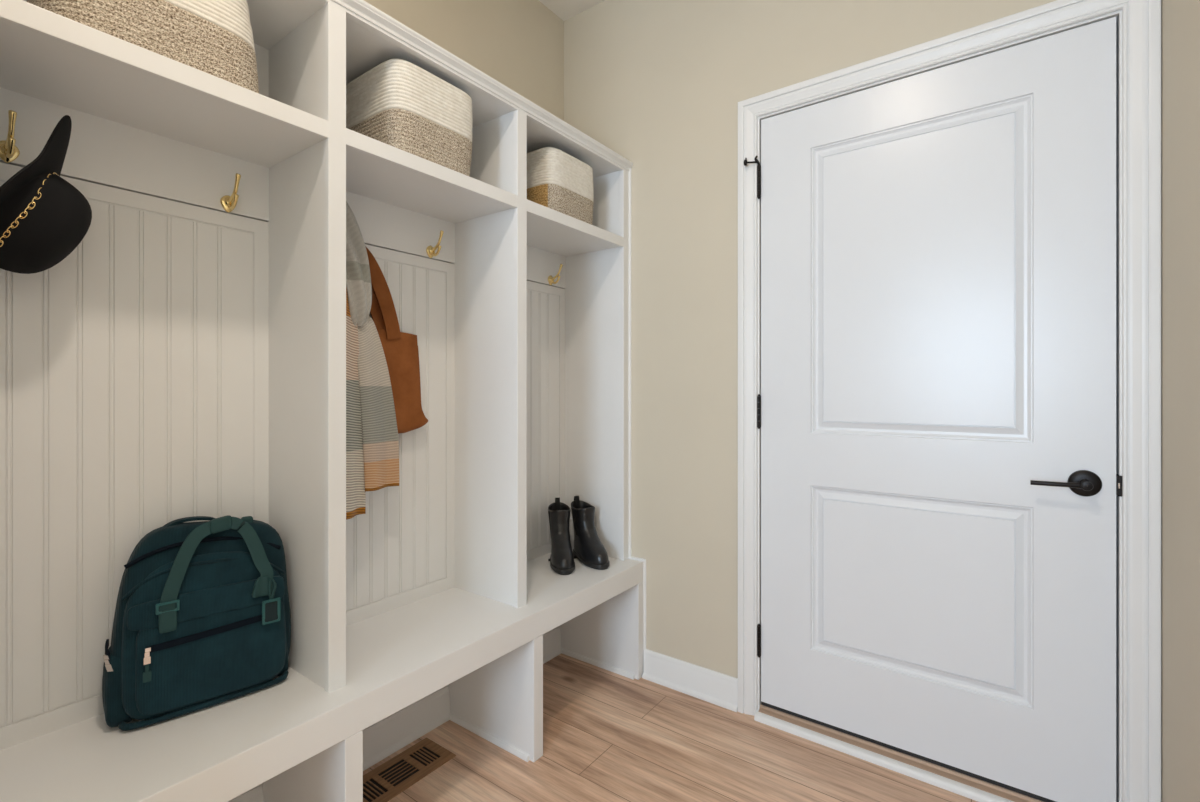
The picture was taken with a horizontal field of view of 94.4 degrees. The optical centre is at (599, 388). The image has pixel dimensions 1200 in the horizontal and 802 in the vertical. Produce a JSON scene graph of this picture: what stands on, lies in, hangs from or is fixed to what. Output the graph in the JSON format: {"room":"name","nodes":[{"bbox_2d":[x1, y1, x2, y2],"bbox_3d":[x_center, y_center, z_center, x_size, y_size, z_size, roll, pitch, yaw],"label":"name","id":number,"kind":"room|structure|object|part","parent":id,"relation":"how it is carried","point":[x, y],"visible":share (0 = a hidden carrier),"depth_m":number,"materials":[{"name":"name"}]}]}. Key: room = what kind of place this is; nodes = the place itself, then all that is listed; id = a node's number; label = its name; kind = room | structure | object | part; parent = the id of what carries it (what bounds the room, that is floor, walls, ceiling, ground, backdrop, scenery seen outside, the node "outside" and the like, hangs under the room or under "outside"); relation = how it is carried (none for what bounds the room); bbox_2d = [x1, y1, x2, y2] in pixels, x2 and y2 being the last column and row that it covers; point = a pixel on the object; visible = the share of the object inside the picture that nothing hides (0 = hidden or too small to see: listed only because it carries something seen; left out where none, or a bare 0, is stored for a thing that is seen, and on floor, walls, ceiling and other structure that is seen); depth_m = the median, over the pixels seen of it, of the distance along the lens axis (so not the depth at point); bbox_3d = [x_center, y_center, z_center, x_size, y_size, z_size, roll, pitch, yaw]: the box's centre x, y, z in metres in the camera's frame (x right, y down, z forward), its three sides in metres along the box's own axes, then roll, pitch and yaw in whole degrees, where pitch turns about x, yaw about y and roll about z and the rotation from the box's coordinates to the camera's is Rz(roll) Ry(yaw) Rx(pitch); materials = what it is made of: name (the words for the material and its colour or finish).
{"room":"mudroom","nodes":[
{"label":"mudroom","id":0,"kind":"room"},
{"bbox_2d":[364,0,563,120],"bbox_3d":[-1.427,-0.243,0.828,0.100,2.780,4.450,0,0,36],"label":"wall","id":1,"kind":"structure","parent":0,"point":[519,44],"depth_m":2.17,"materials":[{"name":"beige paint"}]},
{"bbox_2d":[539,0,604,20],"bbox_3d":[-0.623,-1.663,0.239,2.092,0.060,4.450,0,0,36],"label":"ceiling","id":2,"kind":"structure","parent":0,"point":[564,9],"depth_m":2.38,"materials":[{"name":"paint"}]},
{"bbox_2d":[363,653,977,801],"bbox_3d":[-0.623,1.177,0.239,2.092,0.060,4.450,0,0,36],"label":"floor","id":3,"kind":"structure","parent":0,"point":[608,736],"depth_m":1.71,"materials":[{"name":"brown wood"}]},
{"bbox_2d":[0,0,645,801],"bbox_3d":[-0.536,0.115,1.595,0.426,2.064,1.858,0,0,36],"label":"locker","id":4,"kind":"object","parent":3,"relation":"on","point":[187,357],"visible":0.94,"depth_m":1.34,"materials":[{"name":"white wood"}]},
{"bbox_2d":[0,115,91,273],"bbox_3d":[-1.043,-0.353,0.988,0.175,0.288,0.196,0,0,3],"label":"felt hat","id":5,"kind":"object","parent":4,"relation":"hanging from","point":[44,217],"visible":1,"depth_m":0.98,"materials":[{"name":"black fabric"}]},
{"bbox_3d":[-1.035,-0.504,1.220,0.024,0.140,0.568,0,0,36],"label":"hook rail","id":6,"kind":"part","parent":4,"relation":"part of","materials":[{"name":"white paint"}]},
{"bbox_3d":[-1.037,0.130,1.221,0.020,1.122,0.568,0,0,36],"label":"beadboard panel","id":7,"kind":"part","parent":4,"relation":"part of","materials":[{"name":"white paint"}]},
{"bbox_2d":[27,0,258,92],"bbox_3d":[-0.911,-0.734,1.125,0.282,0.253,0.350,0,0,36],"label":"rope basket","id":8,"kind":"object","parent":4,"relation":"on","point":[213,37],"visible":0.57,"depth_m":1.06,"materials":[{"name":"beige fabric"}]},
{"bbox_3d":[-1.037,-0.744,1.221,0.020,0.276,0.568,0,0,36],"label":"cubby panel","id":9,"kind":"part","parent":4,"relation":"part of","materials":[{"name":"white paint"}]},
{"bbox_3d":[-0.788,-0.587,1.039,0.019,0.038,0.574,0,0,36],"label":"shelf rail","id":10,"kind":"part","parent":4,"relation":"part of","materials":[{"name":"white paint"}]},
{"bbox_2d":[102,515,290,730],"bbox_3d":[-0.880,0.488,1.240,0.344,0.400,0.134,0,0,-43],"label":"backpack","id":11,"kind":"object","parent":4,"relation":"on","point":[202,616],"visible":1,"depth_m":1.20,"materials":[{"name":"teal fabric"}]},
{"bbox_3d":[-0.985,0.550,1.113,0.023,0.031,0.008,0,0,-11],"label":"zip pull","id":12,"kind":"part","parent":11,"relation":"part of","materials":[{"name":"beige leather"}]},
{"bbox_3d":[-0.915,0.540,1.123,0.012,0.031,0.009,0,0,-43],"label":"zip pull","id":13,"kind":"part","parent":11,"relation":"part of","materials":[{"name":"beige leather"}]},
{"bbox_3d":[-0.878,0.387,1.200,0.024,0.193,0.128,0,0,25],"label":"carry handle","id":14,"kind":"part","parent":11,"relation":"part of","materials":[{"name":"teal fabric"}]},
{"bbox_3d":[-0.752,0.509,1.272,0.037,0.054,0.004,0,0,-43],"label":"tag frame","id":15,"kind":"part","parent":11,"relation":"part of","materials":[{"name":"teal plastic"}]},
{"bbox_3d":[-0.533,0.730,1.597,0.408,0.079,1.846,0,0,36],"label":"bench seat","id":16,"kind":"part","parent":4,"relation":"part of","materials":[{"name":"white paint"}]},
{"bbox_2d":[346,201,398,519],"bbox_3d":[-0.663,-0.087,1.525,0.069,0.875,0.276,0,0,36],"label":"striped scarf","id":17,"kind":"object","parent":4,"relation":"hanging from","point":[372,441],"visible":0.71,"depth_m":1.54,"materials":[{"name":"multicoloured fabric"}]},
{"bbox_3d":[-0.703,0.959,1.722,0.008,0.377,1.846,0,0,36],"label":"panel","id":18,"kind":"part","parent":4,"relation":"part of","materials":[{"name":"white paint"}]},
{"bbox_3d":[-0.691,1.093,1.713,0.026,0.108,1.762,0,0,36],"label":"baseboard","id":19,"kind":"part","parent":4,"relation":"part of","materials":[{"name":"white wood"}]},
{"bbox_2d":[365,246,427,433],"bbox_3d":[-0.680,-0.201,1.642,0.052,0.680,0.401,0,0,34],"label":"tote bag","id":20,"kind":"object","parent":4,"relation":"hanging from","point":[400,349],"visible":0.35,"depth_m":1.72,"materials":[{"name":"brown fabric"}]},
{"bbox_3d":[-0.679,-0.504,1.706,0.024,0.140,0.568,0,0,36],"label":"hook rail","id":21,"kind":"part","parent":4,"relation":"part of","materials":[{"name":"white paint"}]},
{"bbox_3d":[-0.681,0.130,1.707,0.020,1.122,0.568,0,0,36],"label":"beadboard panel","id":22,"kind":"part","parent":4,"relation":"part of","materials":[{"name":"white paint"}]},
{"bbox_2d":[346,59,472,176],"bbox_3d":[-0.553,-0.731,1.612,0.285,0.248,0.281,0,0,36],"label":"rope basket","id":23,"kind":"object","parent":4,"relation":"on","point":[398,103],"visible":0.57,"depth_m":1.49,"materials":[{"name":"beige fabric"}]},
{"bbox_3d":[-0.432,-0.587,1.525,0.019,0.038,0.574,0,0,36],"label":"shelf rail","id":24,"kind":"part","parent":4,"relation":"part of","materials":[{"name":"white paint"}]},
{"bbox_3d":[-0.560,-0.889,1.617,0.325,0.018,1.846,0,0,36],"label":"panel","id":25,"kind":"part","parent":4,"relation":"part of","materials":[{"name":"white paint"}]},
{"bbox_3d":[-0.433,-0.886,1.524,0.019,0.020,1.846,0,0,36],"label":"rail","id":26,"kind":"part","parent":4,"relation":"part of","materials":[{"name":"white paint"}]},
{"bbox_3d":[-0.430,-0.900,1.523,0.047,0.032,1.848,0,0,36],"label":"crown moulding","id":27,"kind":"part","parent":4,"relation":"part of","materials":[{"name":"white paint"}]},
{"bbox_3d":[-0.374,1.138,1.824,0.382,0.018,0.010,0,0,36],"label":"shoe moulding","id":28,"kind":"part","parent":4,"relation":"part of","materials":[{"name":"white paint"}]},
{"bbox_3d":[-0.326,0.130,2.192,0.020,1.122,0.565,0,0,36],"label":"beadboard panel","id":29,"kind":"part","parent":4,"relation":"part of","materials":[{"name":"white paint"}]},
{"bbox_3d":[-0.325,-0.504,2.191,0.024,0.140,0.565,0,0,36],"label":"hook rail","id":30,"kind":"part","parent":4,"relation":"part of","materials":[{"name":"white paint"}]},
{"bbox_2d":[527,147,593,224],"bbox_3d":[-0.193,-0.727,2.110,0.264,0.239,0.276,0,0,36],"label":"rope basket","id":31,"kind":"object","parent":4,"relation":"on","point":[557,180],"visible":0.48,"depth_m":1.98,"materials":[{"name":"beige fabric"}]},
{"bbox_2d":[548,497,574,574],"bbox_3d":[-0.151,0.569,2.173,0.094,0.241,0.252,0,0,-12],"label":"boot","id":32,"kind":"object","parent":4,"relation":"on","point":[561,559],"visible":1,"depth_m":2.15,"materials":[{"name":"black leather"}]},
{"bbox_3d":[-0.077,-0.587,2.010,0.019,0.038,0.571,0,0,36],"label":"shelf rail","id":33,"kind":"part","parent":4,"relation":"part of","materials":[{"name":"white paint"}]},
{"bbox_2d":[571,496,609,569],"bbox_3d":[-0.041,0.569,2.222,0.094,0.241,0.252,0,0,-29],"label":"boot","id":34,"kind":"object","parent":4,"relation":"on","point":[588,548],"visible":1,"depth_m":2.21,"materials":[{"name":"black leather"}]},
{"bbox_3d":[-0.020,1.138,2.307,0.382,0.018,0.010,0,0,36],"label":"shoe moulding","id":35,"kind":"part","parent":4,"relation":"part of","materials":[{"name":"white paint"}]},
{"bbox_3d":[0.146,0.116,2.241,0.088,2.023,0.010,0,0,36],"label":"scribe moulding","id":36,"kind":"part","parent":4,"relation":"part of","materials":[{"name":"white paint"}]},
{"bbox_2d":[363,738,455,801],"bbox_3d":[-0.630,1.145,1.613,0.148,0.003,0.410,0,0,36],"label":"floor vent","id":37,"kind":"object","parent":3,"relation":"in","point":[394,776],"visible":0.9,"depth_m":1.66,"materials":[{"name":"brown wood"}]},
{"bbox_2d":[564,0,1055,677],"bbox_3d":[0.644,-0.243,1.970,1.892,2.780,0.140,0,0,36],"label":"wall","id":38,"kind":"structure","parent":0,"point":[660,84],"depth_m":2.11,"materials":[{"name":"beige paint"}]},
{"bbox_2d":[642,649,737,711],"bbox_3d":[0.332,1.093,2.095,0.393,0.108,0.026,0,0,36],"label":"baseboard","id":39,"kind":"structure","parent":38,"relation":"attached to","point":[711,686],"depth_m":2.08,"materials":[{"name":"white wood"}]},
{"bbox_2d":[754,710,1013,801],"bbox_3d":[0.921,1.137,1.658,0.938,0.021,0.032,0,0,36],"label":"trim","id":40,"kind":"structure","parent":38,"relation":"attached to","point":[942,782],"depth_m":1.69,"materials":[{"name":"white wood"}]},
{"bbox_2d":[758,705,1043,801],"bbox_3d":[0.944,1.127,1.688,0.927,0.040,0.060,0,0,36],"label":"trim","id":41,"kind":"structure","parent":38,"relation":"attached to","point":[985,786],"depth_m":1.68,"materials":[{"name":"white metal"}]},
{"bbox_2d":[744,17,1121,801],"bbox_3d":[0.914,0.084,1.679,0.979,2.045,0.104,0,0,36],"label":"door","id":42,"kind":"structure","parent":38,"relation":"in","point":[936,413],"depth_m":1.61,"materials":[{"name":"white paint"}]},
{"bbox_3d":[1.183,0.245,1.431,0.118,0.019,0.016,0,0,36],"label":"lever","id":43,"kind":"part","parent":42,"relation":"part of","materials":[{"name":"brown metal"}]},
{"bbox_3d":[1.251,0.245,1.434,0.068,0.068,0.012,0,0,36],"label":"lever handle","id":44,"kind":"part","parent":42,"relation":"part of","materials":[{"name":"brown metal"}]},
{"bbox_3d":[1.315,0.245,1.407,0.011,0.052,0.036,0,0,36],"label":"strike plate","id":45,"kind":"part","parent":42,"relation":"part of","materials":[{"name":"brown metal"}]},
{"bbox_2d":[738,0,1160,801],"bbox_3d":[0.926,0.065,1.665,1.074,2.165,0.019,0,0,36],"label":"trim","id":46,"kind":"structure","parent":38,"relation":"attached to","point":[1141,19],"depth_m":1.38,"materials":[{"name":"white wood"}]},
{"bbox_2d":[1161,0,1199,801],"bbox_3d":[0.181,-0.243,-0.349,0.100,2.780,4.450,0,0,36],"label":"wall","id":47,"kind":"structure","parent":0,"point":[1180,19],"depth_m":1.21,"materials":[{"name":"beige paint"}]}
]}

